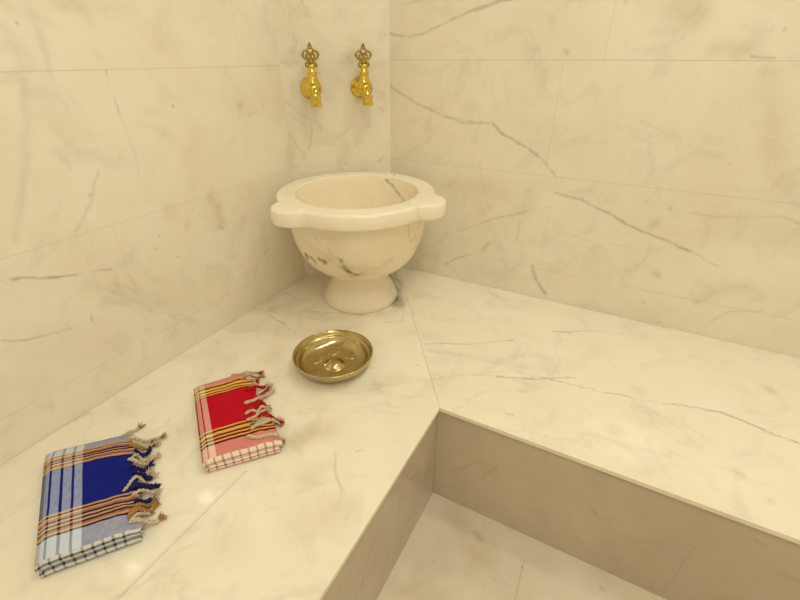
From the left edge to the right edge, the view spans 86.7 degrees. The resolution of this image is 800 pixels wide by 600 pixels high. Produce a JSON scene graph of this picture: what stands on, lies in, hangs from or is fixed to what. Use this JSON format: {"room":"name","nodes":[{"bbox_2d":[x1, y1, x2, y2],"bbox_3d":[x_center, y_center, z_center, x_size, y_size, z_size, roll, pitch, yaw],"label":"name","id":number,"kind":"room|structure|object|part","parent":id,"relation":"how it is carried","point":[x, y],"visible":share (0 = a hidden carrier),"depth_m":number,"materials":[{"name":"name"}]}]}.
{"room":"spa","nodes":[
{"label":"spa","id":0,"kind":"room"},
{"bbox_2d":[0,0,305,465],"bbox_3d":[-0.893,-0.374,0.285,0.062,2.400,2.210,15,33,24],"label":"wall","id":1,"kind":"structure","parent":0,"point":[145,155],"depth_m":0.93,"materials":[{"name":"stone"}]},
{"bbox_2d":[272,0,390,276],"bbox_3d":[-0.199,-0.892,1.189,0.331,2.400,0.060,-9,31,-16],"label":"wall","id":2,"kind":"structure","parent":0,"point":[343,134],"depth_m":1.29,"materials":[{"name":"stone"}]},
{"bbox_2d":[300,42,321,107],"bbox_3d":[-0.251,-0.642,1.211,0.063,0.161,0.104,-9,31,-16],"label":"tap","id":3,"kind":"object","parent":2,"relation":"attached to","point":[310,87],"visible":1,"depth_m":1.20,"materials":[{"name":"gold metal"}]},
{"bbox_3d":[-0.251,-0.684,1.185,0.052,0.062,0.015,-9,31,-16],"label":"handle","id":4,"kind":"part","parent":3,"relation":"part of","materials":[{"name":"gold metal"}]},
{"bbox_3d":[-0.251,-0.644,1.207,0.034,0.055,0.034,-9,31,-16],"label":"stem","id":5,"kind":"part","parent":3,"relation":"part of","materials":[{"name":"gold metal"}]},
{"bbox_3d":[-0.240,-0.579,1.210,0.031,0.052,0.033,2,30,4],"label":"spout","id":6,"kind":"part","parent":3,"relation":"part of","materials":[{"name":"gold metal"}]},
{"bbox_2d":[350,43,372,105],"bbox_3d":[-0.107,-0.665,1.253,0.063,0.161,0.104,-9,31,-16],"label":"tap","id":7,"kind":"object","parent":2,"relation":"attached to","point":[361,87],"visible":1,"depth_m":1.24,"materials":[{"name":"gold metal"}]},
{"bbox_3d":[-0.106,-0.707,1.227,0.052,0.062,0.015,-9,31,-16],"label":"handle","id":8,"kind":"part","parent":7,"relation":"part of","materials":[{"name":"gold metal"}]},
{"bbox_3d":[-0.106,-0.668,1.250,0.034,0.055,0.034,-9,31,-16],"label":"stem","id":9,"kind":"part","parent":7,"relation":"part of","materials":[{"name":"gold metal"}]},
{"bbox_3d":[-0.095,-0.602,1.253,0.031,0.052,0.033,2,30,4],"label":"spout","id":10,"kind":"part","parent":7,"relation":"part of","materials":[{"name":"gold metal"}]},
{"bbox_2d":[377,492,666,599],"bbox_3d":[0.271,0.934,0.476,2.450,0.060,2.450,15,33,24],"label":"floor","id":11,"kind":"structure","parent":0,"point":[453,551],"depth_m":0.97,"materials":[{"name":"stone"}]},
{"bbox_2d":[0,270,439,599],"bbox_3d":[-0.499,0.566,0.739,0.702,0.316,2.448,15,33,24],"label":"bench","id":12,"kind":"object","parent":11,"relation":"on","point":[330,514],"visible":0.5,"depth_m":0.84,"materials":[{"name":"white stone"}]},
{"bbox_2d":[34,422,167,578],"bbox_3d":[-0.553,0.337,0.787,0.230,0.033,0.301,-12,32,-18],"label":"folded towel","id":13,"kind":"object","parent":12,"relation":"on","point":[91,505],"visible":1,"depth_m":0.74,"materials":[{"name":"blue fabric"}]},
{"bbox_2d":[194,370,286,472],"bbox_3d":[-0.357,0.243,0.944,0.176,0.040,0.291,-14,33,-23],"label":"folded towel","id":14,"kind":"object","parent":12,"relation":"on","point":[235,426],"visible":1,"depth_m":0.90,"materials":[{"name":"red fabric"}]},
{"bbox_2d":[292,330,372,382],"bbox_3d":[-0.172,0.151,1.097,0.205,0.045,0.205,-9,31,-16],"label":"bowl","id":15,"kind":"object","parent":12,"relation":"on","point":[329,356],"visible":1,"depth_m":1.12,"materials":[{"name":"gold metal"}]},
{"bbox_2d":[270,172,445,313],"bbox_3d":[-0.123,-0.152,1.298,0.458,0.372,0.459,-5,30,-8],"label":"basin","id":16,"kind":"object","parent":12,"relation":"on","point":[357,229],"visible":1,"depth_m":1.15,"materials":[{"name":"stone"}]},
{"bbox_3d":[-0.124,-0.205,1.274,0.400,0.243,0.400,-5,30,-8],"label":"bowl","id":17,"kind":"part","parent":16,"relation":"part of","materials":[{"name":"stone"}]},
{"bbox_2d":[398,267,799,599],"bbox_3d":[0.811,0.400,1.028,2.196,0.316,0.626,15,33,24],"label":"bench","id":18,"kind":"object","parent":11,"relation":"on","point":[664,461],"visible":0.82,"depth_m":0.96,"materials":[{"name":"white stone"}]},
{"bbox_2d":[389,0,799,357],"bbox_3d":[0.962,-0.657,0.778,2.222,2.400,0.061,15,33,24],"label":"wall","id":19,"kind":"structure","parent":0,"point":[638,160],"depth_m":1.14,"materials":[{"name":"stone"}]}
]}

